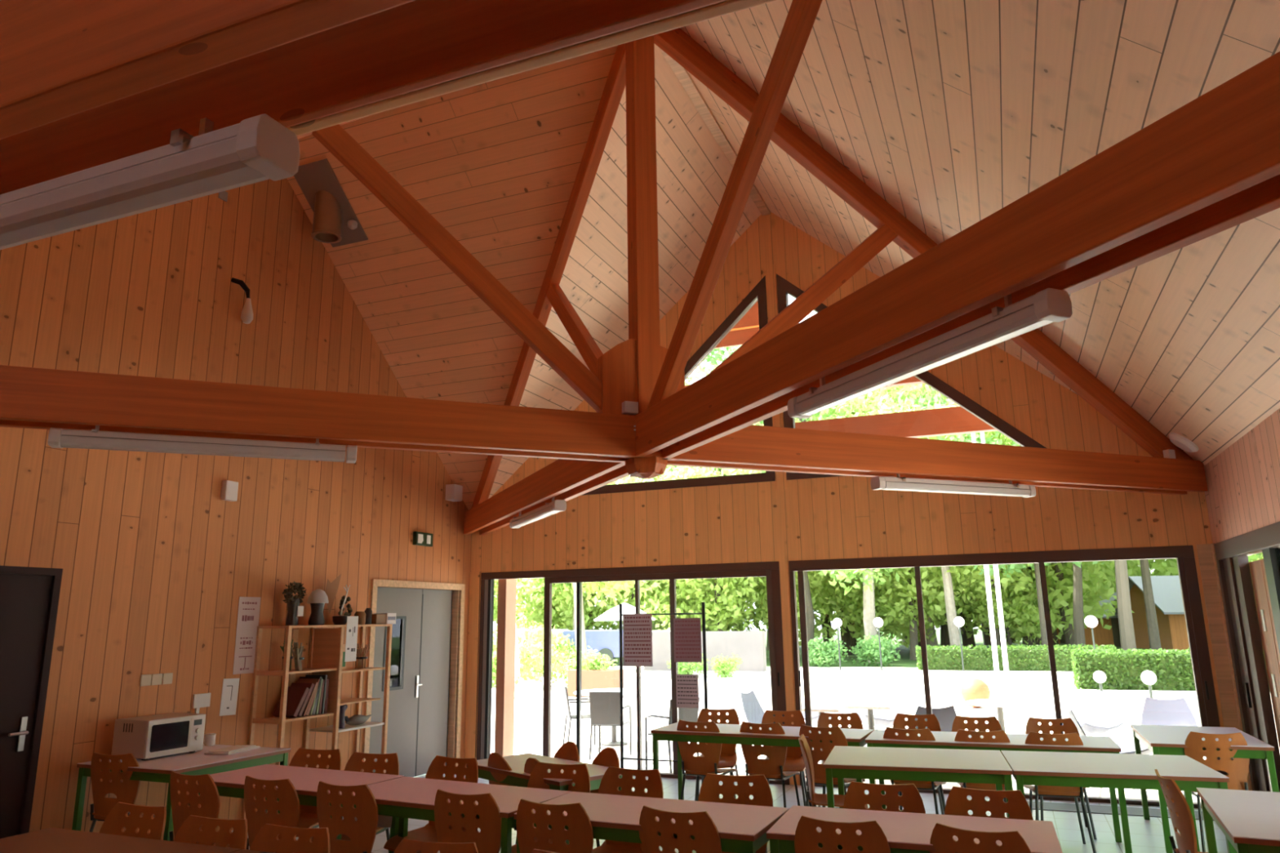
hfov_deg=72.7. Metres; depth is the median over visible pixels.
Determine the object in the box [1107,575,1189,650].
wooden cabin
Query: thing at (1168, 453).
junction box
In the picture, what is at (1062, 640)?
wooden cabin
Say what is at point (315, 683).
album
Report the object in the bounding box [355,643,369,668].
bundle
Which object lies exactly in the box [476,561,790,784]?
window
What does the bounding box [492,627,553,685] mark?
shrub
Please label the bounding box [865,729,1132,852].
dining table
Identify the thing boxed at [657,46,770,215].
trim
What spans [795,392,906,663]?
tree
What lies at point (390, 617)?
box
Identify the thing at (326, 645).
shelf unit
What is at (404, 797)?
dining table
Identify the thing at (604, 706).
mesh chair
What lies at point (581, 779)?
dining chair
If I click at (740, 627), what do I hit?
tree
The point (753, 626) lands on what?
tree
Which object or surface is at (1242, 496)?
wall
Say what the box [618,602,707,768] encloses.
display rack
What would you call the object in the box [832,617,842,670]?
globe lamp
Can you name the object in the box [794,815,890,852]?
dining chair
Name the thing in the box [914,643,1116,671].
hedge
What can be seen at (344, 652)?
picture
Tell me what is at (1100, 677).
globe lamp
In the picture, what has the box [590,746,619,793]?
dining chair
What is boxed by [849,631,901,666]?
shrub
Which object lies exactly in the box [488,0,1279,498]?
ceiling
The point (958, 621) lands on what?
globe lamp
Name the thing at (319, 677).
album
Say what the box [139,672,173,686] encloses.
light switch
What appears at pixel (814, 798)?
dining chair
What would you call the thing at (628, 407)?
junction box
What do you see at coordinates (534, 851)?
dining chair
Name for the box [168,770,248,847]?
dining chair
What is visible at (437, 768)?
dining chair
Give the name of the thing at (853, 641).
tree
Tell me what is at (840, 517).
wall
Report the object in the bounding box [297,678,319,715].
album
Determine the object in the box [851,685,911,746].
lounge chair
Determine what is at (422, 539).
exit sign
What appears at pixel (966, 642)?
tree
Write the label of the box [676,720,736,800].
dining chair
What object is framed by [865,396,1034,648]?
tree
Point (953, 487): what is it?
diffuser
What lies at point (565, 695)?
mesh chair
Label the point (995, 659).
flagpole
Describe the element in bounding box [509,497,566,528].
fluorescent light
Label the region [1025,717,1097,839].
dining chair
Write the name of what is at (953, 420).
roof overhang
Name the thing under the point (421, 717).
door
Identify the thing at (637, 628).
printed sheet
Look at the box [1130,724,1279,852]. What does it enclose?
dining table
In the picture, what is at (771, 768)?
dining chair
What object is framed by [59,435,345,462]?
diffuser
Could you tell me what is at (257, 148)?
fluorescent light
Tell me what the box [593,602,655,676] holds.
parasol
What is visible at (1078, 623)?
tree
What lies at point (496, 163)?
ceiling
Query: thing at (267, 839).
dining chair
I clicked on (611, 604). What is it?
tree
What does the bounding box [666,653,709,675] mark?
shrub
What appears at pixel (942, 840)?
dining chair
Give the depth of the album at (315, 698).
7.87 m
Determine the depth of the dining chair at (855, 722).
7.85 m
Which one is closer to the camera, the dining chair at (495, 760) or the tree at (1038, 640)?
the dining chair at (495, 760)
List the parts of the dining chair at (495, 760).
backrest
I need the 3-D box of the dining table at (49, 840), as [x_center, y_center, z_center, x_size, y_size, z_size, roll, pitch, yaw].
[-2.372,2.169,3.584,1.210,0.750,0.600,-6,-14,22]
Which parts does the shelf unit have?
rail, rail, panel, panel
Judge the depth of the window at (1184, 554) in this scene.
8.42 m
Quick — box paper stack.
[204,744,259,755]
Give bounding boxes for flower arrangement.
[281,581,306,625]
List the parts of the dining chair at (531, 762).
backrest, leg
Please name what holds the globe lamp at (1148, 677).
on the ground at (859, 684)
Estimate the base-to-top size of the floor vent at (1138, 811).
0.006 m
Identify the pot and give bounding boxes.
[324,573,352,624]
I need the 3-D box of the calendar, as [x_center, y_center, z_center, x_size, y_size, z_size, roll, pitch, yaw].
[-2.760,2.031,8.320,0.004,0.420,0.155,-6,-14,22]
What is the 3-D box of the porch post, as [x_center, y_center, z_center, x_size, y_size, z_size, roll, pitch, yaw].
[-1.673,2.930,10.838,0.120,2.600,0.250,-6,-14,22]
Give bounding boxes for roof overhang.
[684,301,997,438]
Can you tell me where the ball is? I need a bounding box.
[960,677,990,707]
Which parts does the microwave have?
door, control panel, knob, knob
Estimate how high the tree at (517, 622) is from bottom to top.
10.138 m
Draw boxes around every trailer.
[493,628,568,645]
[560,629,623,666]
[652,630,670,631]
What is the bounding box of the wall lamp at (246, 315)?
[231,277,253,324]
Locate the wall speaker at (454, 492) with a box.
[444,484,462,502]
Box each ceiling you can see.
[286,45,617,509]
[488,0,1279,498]
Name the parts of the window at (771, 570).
rail, handle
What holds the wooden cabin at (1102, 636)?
on the ground at (904, 652)
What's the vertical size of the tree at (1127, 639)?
12.780 m
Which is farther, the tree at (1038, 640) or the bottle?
the tree at (1038, 640)
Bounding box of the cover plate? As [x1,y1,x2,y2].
[217,191,227,202]
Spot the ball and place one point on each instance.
(973, 688)
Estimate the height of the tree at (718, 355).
17.752 m
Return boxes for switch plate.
[139,674,151,686]
[151,673,162,685]
[161,672,173,684]
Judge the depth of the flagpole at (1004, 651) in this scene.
21.84 m
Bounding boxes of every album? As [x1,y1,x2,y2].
[272,686,309,717]
[290,682,314,716]
[295,681,317,715]
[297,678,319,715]
[299,676,322,715]
[305,675,327,713]
[308,680,320,715]
[315,679,323,714]
[318,680,324,714]
[324,679,328,713]
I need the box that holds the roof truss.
[0,0,1279,535]
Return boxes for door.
[0,565,62,838]
[361,578,465,777]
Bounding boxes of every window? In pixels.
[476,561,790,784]
[581,275,775,495]
[776,274,1045,479]
[788,545,1227,808]
[1213,521,1279,791]
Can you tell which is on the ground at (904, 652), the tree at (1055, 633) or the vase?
the tree at (1055, 633)
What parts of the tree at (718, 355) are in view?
crown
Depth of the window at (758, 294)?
10.20 m
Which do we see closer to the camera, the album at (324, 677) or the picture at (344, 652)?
the album at (324, 677)
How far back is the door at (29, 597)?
5.88 m
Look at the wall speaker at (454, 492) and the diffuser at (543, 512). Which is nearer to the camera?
the diffuser at (543, 512)
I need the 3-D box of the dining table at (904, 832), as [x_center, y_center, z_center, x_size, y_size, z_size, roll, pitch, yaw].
[1.236,2.179,3.856,1.200,0.750,0.600,-6,-13,20]
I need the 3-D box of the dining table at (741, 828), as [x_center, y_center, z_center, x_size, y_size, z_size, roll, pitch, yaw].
[0.067,2.286,4.263,1.240,0.750,0.600,-6,-14,24]
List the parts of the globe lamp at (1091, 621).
globe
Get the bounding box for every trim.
[464,571,480,758]
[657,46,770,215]
[764,216,786,489]
[1196,542,1252,790]
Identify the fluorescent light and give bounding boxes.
[0,114,299,249]
[48,425,357,463]
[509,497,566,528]
[786,288,1072,418]
[871,473,1035,497]
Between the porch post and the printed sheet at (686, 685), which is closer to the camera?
the printed sheet at (686, 685)
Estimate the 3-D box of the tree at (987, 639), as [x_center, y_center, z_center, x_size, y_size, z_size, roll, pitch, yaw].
[20.995,4.373,55.278,15.244,18.535,13.318,9,-16,-39]
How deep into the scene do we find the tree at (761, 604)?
38.20 m
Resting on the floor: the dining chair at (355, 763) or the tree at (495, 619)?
the dining chair at (355, 763)
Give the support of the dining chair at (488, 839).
on the floor
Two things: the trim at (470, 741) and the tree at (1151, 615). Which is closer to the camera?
the trim at (470, 741)
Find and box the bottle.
[364,608,372,624]
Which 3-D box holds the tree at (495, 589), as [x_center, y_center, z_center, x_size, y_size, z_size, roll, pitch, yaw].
[-9.010,7.147,43.968,7.402,9.000,6.467,5,-14,-26]
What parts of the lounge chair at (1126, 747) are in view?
leg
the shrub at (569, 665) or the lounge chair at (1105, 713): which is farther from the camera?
the shrub at (569, 665)
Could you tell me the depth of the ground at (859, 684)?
19.03 m
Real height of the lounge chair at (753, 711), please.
0.835 m
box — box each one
[371,613,386,624]
[373,613,395,623]
[567,653,623,697]
[622,400,638,414]
[1162,448,1175,458]
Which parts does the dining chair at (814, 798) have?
backrest, frame, seat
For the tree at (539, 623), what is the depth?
45.72 m
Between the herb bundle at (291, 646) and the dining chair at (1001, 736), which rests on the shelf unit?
the herb bundle at (291, 646)
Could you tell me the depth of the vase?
8.23 m
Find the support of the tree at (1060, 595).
on the ground at (904, 652)
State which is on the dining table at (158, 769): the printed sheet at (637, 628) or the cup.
the cup
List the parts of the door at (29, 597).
lever, handle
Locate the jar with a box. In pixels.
[354,611,365,624]
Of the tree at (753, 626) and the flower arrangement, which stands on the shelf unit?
the flower arrangement
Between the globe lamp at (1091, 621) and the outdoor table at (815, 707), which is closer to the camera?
the outdoor table at (815, 707)
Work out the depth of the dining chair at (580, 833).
4.13 m
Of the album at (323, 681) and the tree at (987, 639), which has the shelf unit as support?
the album at (323, 681)
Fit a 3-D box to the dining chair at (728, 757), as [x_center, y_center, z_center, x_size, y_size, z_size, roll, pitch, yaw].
[0.717,3.084,8.089,0.406,0.842,0.458,-4,-13,12]
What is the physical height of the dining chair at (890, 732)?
0.842 m
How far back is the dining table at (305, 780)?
5.39 m
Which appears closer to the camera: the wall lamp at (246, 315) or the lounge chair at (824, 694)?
the wall lamp at (246, 315)
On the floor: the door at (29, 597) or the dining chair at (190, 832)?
the dining chair at (190, 832)
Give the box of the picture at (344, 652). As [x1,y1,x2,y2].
[342,651,345,666]
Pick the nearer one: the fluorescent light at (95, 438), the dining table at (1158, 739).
the fluorescent light at (95, 438)
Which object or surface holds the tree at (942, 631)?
on the ground at (904, 652)
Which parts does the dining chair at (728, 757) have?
leg, seat, backrest, leg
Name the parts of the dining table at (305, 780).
leg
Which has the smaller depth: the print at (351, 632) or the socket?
the socket
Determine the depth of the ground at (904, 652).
40.41 m
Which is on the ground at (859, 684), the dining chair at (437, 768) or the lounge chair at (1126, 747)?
the lounge chair at (1126, 747)
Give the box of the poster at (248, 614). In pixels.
[232,596,260,674]
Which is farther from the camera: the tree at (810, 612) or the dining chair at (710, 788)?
the tree at (810, 612)
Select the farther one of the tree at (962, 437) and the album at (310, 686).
the tree at (962, 437)
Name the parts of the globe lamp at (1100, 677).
globe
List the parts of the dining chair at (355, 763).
seat, backrest, frame, leg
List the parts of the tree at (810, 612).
crown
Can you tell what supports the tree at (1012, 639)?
on the ground at (904, 652)
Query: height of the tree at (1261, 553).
8.912 m
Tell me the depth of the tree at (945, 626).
40.40 m
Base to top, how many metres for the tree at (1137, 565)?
16.473 m
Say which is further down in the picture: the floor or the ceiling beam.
the floor
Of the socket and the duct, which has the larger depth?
the duct
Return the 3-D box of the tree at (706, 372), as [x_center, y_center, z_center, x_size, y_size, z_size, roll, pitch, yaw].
[7.975,3.879,51.759,13.168,18.327,15.072,2,-13,-11]
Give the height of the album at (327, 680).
0.301 m
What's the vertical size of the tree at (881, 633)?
10.716 m
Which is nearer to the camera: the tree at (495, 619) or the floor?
the floor
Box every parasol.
[514,626,521,698]
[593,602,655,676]
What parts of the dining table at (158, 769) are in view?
leg, leg, leg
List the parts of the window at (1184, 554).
handle, handle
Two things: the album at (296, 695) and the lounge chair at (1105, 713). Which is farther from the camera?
the lounge chair at (1105, 713)
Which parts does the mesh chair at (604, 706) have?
leg, arm, backrest, seat, arm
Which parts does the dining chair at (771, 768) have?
backrest, frame, seat, leg, leg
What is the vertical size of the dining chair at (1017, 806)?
0.842 m
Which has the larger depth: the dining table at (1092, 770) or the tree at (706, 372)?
the tree at (706, 372)
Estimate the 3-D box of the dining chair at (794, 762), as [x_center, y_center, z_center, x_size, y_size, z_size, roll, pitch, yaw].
[1.301,3.024,7.858,0.406,0.842,0.458,-4,-13,12]
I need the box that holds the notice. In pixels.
[219,678,239,715]
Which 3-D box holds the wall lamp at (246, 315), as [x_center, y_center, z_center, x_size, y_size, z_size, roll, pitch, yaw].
[-3.606,-1.140,7.881,0.103,0.411,0.212,-12,-17,40]
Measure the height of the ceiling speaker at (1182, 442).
0.188 m
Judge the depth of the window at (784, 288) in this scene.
9.15 m
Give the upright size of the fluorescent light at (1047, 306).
0.154 m
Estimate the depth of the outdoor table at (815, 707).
10.15 m
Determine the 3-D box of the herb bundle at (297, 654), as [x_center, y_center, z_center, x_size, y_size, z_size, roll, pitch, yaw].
[-3.081,2.059,7.786,0.123,0.252,0.149,0,-13,-3]
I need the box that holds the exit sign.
[412,531,433,546]
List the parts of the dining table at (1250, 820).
leg, leg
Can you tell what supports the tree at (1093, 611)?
on the ground at (904, 652)
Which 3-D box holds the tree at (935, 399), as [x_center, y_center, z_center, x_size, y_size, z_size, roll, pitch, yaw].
[16.986,1.405,41.871,10.324,18.620,8.865,-4,-13,14]
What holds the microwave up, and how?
on the dining table at (158, 769)
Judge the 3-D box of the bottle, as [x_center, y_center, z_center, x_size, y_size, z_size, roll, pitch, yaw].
[-2.733,1.905,8.735,0.076,0.160,0.076,-6,-14,22]
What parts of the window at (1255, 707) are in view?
handle, pane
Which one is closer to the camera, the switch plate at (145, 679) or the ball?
the switch plate at (145, 679)
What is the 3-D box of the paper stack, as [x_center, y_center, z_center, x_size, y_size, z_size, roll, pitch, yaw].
[-3.097,2.457,6.610,0.200,0.020,0.380,-3,-13,11]
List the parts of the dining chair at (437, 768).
seat, backrest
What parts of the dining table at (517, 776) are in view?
leg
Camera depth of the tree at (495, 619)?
55.31 m
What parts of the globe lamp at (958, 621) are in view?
globe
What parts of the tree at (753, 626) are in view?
crown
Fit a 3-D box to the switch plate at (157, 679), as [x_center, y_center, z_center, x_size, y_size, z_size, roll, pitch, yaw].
[-3.779,1.977,6.797,0.012,0.084,0.087,-6,-14,22]
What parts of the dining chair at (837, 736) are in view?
leg, backrest, leg, frame, seat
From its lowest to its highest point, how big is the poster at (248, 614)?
0.655 m
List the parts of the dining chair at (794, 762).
backrest, seat, leg, leg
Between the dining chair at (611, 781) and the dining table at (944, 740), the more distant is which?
the dining table at (944, 740)
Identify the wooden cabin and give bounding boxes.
[1056,613,1065,643]
[1083,592,1120,646]
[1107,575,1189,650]
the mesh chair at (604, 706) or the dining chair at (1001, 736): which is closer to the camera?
the dining chair at (1001, 736)
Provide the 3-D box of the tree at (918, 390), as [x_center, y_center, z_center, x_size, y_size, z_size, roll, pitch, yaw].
[13.140,3.806,40.999,6.767,13.662,7.892,-2,-13,7]
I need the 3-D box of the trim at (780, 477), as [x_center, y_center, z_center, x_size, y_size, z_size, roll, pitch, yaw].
[1.542,-0.900,9.969,0.113,3.269,0.014,-6,-14,22]
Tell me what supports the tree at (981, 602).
on the ground at (904, 652)
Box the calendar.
[344,616,358,662]
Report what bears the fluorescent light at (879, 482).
attached to the roof truss
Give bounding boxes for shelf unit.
[241,624,392,818]
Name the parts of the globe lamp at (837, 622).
globe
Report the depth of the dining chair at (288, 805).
4.89 m
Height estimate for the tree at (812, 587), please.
10.397 m
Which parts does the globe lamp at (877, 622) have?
globe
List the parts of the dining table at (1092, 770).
leg, leg, leg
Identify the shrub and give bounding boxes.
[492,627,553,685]
[493,621,564,676]
[523,624,576,661]
[537,645,605,684]
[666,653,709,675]
[709,653,742,677]
[808,635,850,666]
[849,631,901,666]
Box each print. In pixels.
[239,601,257,670]
[346,627,355,652]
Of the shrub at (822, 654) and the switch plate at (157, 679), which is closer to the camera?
the switch plate at (157, 679)
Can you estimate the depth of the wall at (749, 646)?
30.52 m
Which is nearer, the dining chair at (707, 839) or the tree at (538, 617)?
the dining chair at (707, 839)
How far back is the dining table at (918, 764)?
5.62 m
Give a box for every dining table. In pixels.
[0,827,240,852]
[71,743,290,840]
[188,764,404,852]
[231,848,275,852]
[337,776,571,852]
[465,753,622,791]
[514,791,789,852]
[650,722,875,799]
[766,805,1062,852]
[823,746,1012,817]
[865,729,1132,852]
[1000,750,1237,852]
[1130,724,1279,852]
[1196,787,1279,852]
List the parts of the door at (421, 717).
pane, handle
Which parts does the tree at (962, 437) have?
crown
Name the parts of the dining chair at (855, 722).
backrest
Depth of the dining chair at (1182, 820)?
4.50 m
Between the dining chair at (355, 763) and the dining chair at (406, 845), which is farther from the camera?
the dining chair at (355, 763)
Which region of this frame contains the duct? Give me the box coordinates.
[293,159,368,247]
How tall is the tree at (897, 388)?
16.518 m
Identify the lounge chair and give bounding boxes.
[740,689,804,724]
[802,683,844,727]
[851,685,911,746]
[915,705,958,783]
[1051,689,1124,736]
[1062,706,1151,798]
[1141,696,1198,726]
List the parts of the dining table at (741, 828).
leg, leg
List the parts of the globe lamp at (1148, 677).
globe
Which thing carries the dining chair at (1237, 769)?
on the floor
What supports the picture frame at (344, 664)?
on the shelf unit
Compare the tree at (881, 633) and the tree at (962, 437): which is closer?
the tree at (962, 437)
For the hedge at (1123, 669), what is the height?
1.033 m
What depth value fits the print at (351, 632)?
8.31 m
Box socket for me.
[191,693,210,713]
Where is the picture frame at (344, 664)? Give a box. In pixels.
[342,644,346,670]
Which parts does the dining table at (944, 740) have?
leg, leg, leg, leg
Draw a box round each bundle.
[280,639,293,671]
[290,641,304,671]
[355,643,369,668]
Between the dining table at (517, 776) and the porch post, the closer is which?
the dining table at (517, 776)
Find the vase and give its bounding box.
[338,704,347,728]
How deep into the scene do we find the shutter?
6.89 m
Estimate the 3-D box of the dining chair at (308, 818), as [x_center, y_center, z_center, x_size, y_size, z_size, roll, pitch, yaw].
[-2.275,2.608,5.761,0.406,0.842,0.458,-4,-13,14]
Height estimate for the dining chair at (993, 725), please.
0.842 m
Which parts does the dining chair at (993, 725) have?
backrest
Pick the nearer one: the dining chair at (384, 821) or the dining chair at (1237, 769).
the dining chair at (384, 821)
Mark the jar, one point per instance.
(362, 615)
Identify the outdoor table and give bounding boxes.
[573,688,653,746]
[801,703,846,762]
[845,702,894,730]
[965,698,1033,732]
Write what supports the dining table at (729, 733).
on the floor
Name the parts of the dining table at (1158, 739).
leg, leg, leg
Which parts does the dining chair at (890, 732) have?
leg, backrest, frame, seat, leg, leg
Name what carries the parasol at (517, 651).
on the ground at (859, 684)
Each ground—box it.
[490,665,1279,802]
[552,628,1148,667]
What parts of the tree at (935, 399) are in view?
crown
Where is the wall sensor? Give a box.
[220,480,238,501]
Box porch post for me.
[494,578,516,756]
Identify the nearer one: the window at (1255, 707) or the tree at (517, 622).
the window at (1255, 707)
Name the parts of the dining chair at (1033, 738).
leg, leg, seat, backrest, frame, leg, leg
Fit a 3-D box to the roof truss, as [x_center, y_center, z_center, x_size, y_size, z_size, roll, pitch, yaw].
[0.018,-1.466,6.373,7.978,3.736,7.879,-6,-14,22]
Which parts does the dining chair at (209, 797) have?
frame, backrest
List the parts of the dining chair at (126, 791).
leg, backrest, seat, frame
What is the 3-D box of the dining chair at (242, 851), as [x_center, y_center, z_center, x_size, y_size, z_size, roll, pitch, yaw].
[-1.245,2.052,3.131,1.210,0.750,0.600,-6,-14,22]
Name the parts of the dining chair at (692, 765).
leg, leg, backrest, frame, seat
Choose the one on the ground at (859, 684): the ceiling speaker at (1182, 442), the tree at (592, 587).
the tree at (592, 587)
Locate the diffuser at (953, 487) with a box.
[880,481,1031,497]
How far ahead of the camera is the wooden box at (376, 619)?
8.79 m
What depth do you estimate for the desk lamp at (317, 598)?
8.13 m
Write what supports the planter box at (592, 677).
on the ground at (859, 684)
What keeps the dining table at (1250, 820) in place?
on the floor
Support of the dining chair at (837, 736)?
on the floor
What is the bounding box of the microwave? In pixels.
[111,712,205,760]
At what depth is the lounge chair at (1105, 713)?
10.89 m
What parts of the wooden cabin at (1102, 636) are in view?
door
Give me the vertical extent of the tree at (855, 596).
8.141 m
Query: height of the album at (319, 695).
0.311 m
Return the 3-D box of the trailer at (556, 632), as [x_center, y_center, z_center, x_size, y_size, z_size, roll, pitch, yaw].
[-5.526,9.583,37.816,4.700,1.450,1.850,-6,-14,22]
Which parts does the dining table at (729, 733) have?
leg, leg, leg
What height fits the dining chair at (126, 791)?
0.842 m
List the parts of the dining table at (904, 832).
leg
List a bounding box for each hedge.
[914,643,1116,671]
[1070,647,1270,690]
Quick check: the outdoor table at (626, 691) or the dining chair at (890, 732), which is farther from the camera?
the outdoor table at (626, 691)
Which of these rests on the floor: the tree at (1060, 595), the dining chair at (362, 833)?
the dining chair at (362, 833)
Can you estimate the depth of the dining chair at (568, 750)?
6.11 m
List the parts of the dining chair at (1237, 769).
leg, backrest, frame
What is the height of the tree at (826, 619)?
16.648 m
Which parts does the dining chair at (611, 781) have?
seat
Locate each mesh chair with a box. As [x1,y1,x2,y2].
[560,684,600,749]
[588,691,631,759]
[644,697,699,773]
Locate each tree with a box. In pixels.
[493,579,534,629]
[493,580,497,618]
[494,578,595,630]
[515,475,638,630]
[515,579,569,629]
[516,583,571,629]
[526,577,623,630]
[564,475,661,655]
[583,476,677,630]
[606,469,670,628]
[630,465,719,631]
[631,345,799,629]
[648,465,766,631]
[680,577,764,631]
[686,353,862,649]
[720,472,837,659]
[733,384,939,649]
[733,469,827,604]
[733,606,767,631]
[754,422,835,644]
[759,408,888,655]
[760,406,842,660]
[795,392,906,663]
[807,569,918,644]
[822,568,901,639]
[851,383,947,646]
[851,383,978,648]
[862,384,970,646]
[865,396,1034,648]
[873,566,969,660]
[884,384,1012,647]
[887,402,1002,648]
[910,385,991,645]
[927,567,1053,648]
[936,585,987,648]
[937,431,1105,648]
[939,393,1134,646]
[972,618,1016,642]
[982,435,1097,648]
[991,431,1085,646]
[1000,436,1116,648]
[1008,560,1106,646]
[1086,560,1164,592]
[1106,558,1178,586]
[1114,560,1136,650]
[1139,559,1162,654]
[1174,552,1263,616]
[1248,554,1262,562]
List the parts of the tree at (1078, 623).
crown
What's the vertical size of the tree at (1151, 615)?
10.494 m
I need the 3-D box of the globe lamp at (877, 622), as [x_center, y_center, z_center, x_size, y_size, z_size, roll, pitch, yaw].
[8.200,7.427,29.716,0.340,1.760,0.335,-6,-14,22]
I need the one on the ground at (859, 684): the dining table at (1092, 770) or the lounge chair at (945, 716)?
the lounge chair at (945, 716)
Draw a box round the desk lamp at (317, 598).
[306,588,328,625]
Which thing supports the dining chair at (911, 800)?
on the floor
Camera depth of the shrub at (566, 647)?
34.37 m
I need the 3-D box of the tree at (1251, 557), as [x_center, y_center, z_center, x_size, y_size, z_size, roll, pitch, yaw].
[24.028,1.978,30.085,7.034,12.176,6.031,-11,-16,38]
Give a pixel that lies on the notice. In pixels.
(230, 686)
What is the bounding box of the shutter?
[1248,559,1279,749]
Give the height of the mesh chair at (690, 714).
0.864 m
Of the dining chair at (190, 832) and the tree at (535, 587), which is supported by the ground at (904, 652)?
the tree at (535, 587)
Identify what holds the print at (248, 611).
attached to the poster at (248, 614)
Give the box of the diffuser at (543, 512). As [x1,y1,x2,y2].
[511,505,561,528]
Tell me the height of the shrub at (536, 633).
2.060 m
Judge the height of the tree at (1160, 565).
15.751 m
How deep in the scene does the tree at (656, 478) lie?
48.45 m
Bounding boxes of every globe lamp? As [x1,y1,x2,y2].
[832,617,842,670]
[873,617,883,670]
[953,616,964,671]
[1084,615,1097,649]
[1093,671,1106,691]
[1141,670,1156,697]
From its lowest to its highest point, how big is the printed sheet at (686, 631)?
0.460 m
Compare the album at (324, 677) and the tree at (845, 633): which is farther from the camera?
the tree at (845, 633)
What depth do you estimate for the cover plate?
7.87 m
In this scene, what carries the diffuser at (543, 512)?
attached to the fluorescent light at (556, 506)
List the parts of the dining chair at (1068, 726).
leg, backrest, leg, leg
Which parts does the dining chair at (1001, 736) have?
seat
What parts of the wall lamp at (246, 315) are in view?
bulb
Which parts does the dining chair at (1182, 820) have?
frame, seat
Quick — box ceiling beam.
[0,0,777,195]
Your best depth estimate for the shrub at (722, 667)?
27.23 m
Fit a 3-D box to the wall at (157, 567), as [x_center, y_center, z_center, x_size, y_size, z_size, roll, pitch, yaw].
[-4.709,-0.231,5.285,0.160,6.639,13.000,-6,-14,22]
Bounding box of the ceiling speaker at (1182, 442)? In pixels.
[1168,432,1199,452]
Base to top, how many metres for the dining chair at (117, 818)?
0.842 m
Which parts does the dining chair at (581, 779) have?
seat, backrest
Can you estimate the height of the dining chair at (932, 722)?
0.842 m
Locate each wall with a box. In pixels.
[0,177,471,839]
[470,212,1227,785]
[644,631,766,671]
[1204,408,1279,543]
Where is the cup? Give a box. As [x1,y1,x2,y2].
[204,733,216,746]
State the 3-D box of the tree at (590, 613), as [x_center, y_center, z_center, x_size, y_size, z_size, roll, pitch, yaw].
[-2.270,6.856,40.589,5.685,7.913,6.508,-8,-15,31]
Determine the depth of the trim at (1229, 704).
7.79 m
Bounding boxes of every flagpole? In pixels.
[971,432,1000,689]
[980,431,1010,688]
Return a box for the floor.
[231,773,1227,852]
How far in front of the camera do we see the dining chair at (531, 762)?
5.44 m
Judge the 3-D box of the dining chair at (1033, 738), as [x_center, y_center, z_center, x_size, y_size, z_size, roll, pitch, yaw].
[3.085,2.687,6.455,0.406,0.842,0.458,-4,-13,16]
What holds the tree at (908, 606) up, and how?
on the ground at (904, 652)
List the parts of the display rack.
rail, rail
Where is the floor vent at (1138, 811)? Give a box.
[1003,800,1213,820]
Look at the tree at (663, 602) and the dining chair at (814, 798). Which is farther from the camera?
the tree at (663, 602)
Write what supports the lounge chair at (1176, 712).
on the ground at (859, 684)
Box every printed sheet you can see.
[622,613,653,666]
[673,617,702,662]
[675,674,698,707]
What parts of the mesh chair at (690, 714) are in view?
arm, leg, backrest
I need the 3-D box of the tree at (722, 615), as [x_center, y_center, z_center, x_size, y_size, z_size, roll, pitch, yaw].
[3.202,5.689,37.290,6.184,8.606,7.078,-6,-14,22]
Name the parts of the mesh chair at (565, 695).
leg, backrest, leg, seat, arm, arm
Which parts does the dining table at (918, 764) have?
leg, leg, leg, leg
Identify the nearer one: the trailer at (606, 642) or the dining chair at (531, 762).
the dining chair at (531, 762)
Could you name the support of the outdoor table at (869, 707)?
on the ground at (859, 684)
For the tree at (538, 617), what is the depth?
41.79 m
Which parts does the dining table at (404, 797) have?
leg, leg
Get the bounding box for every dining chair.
[88,751,154,831]
[99,802,166,839]
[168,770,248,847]
[173,814,247,849]
[244,775,300,852]
[249,823,329,852]
[288,747,341,837]
[311,751,399,852]
[316,781,378,852]
[355,814,392,827]
[383,755,478,852]
[393,838,478,852]
[434,789,501,852]
[487,751,516,844]
[511,761,590,852]
[515,798,593,852]
[524,757,599,847]
[530,848,559,852]
[553,741,579,761]
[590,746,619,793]
[592,766,663,852]
[639,805,721,852]
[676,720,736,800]
[694,708,739,800]
[698,773,773,852]
[739,721,799,807]
[761,710,808,806]
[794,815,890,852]
[798,733,867,808]
[799,724,865,807]
[817,711,865,807]
[843,781,925,813]
[883,726,946,813]
[892,713,945,814]
[929,822,1031,852]
[944,786,1033,820]
[951,715,1007,817]
[954,728,1010,790]
[1023,731,1096,852]
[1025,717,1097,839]
[1154,768,1208,852]
[1183,731,1249,852]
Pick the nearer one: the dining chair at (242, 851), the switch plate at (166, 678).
the dining chair at (242, 851)
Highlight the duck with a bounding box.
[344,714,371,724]
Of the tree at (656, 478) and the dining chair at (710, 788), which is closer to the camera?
the dining chair at (710, 788)
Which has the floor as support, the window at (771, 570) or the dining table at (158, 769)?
the dining table at (158, 769)
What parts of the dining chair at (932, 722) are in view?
backrest, leg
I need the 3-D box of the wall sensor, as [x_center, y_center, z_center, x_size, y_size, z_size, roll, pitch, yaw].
[-3.583,0.562,7.587,0.060,0.170,0.130,-6,-14,22]

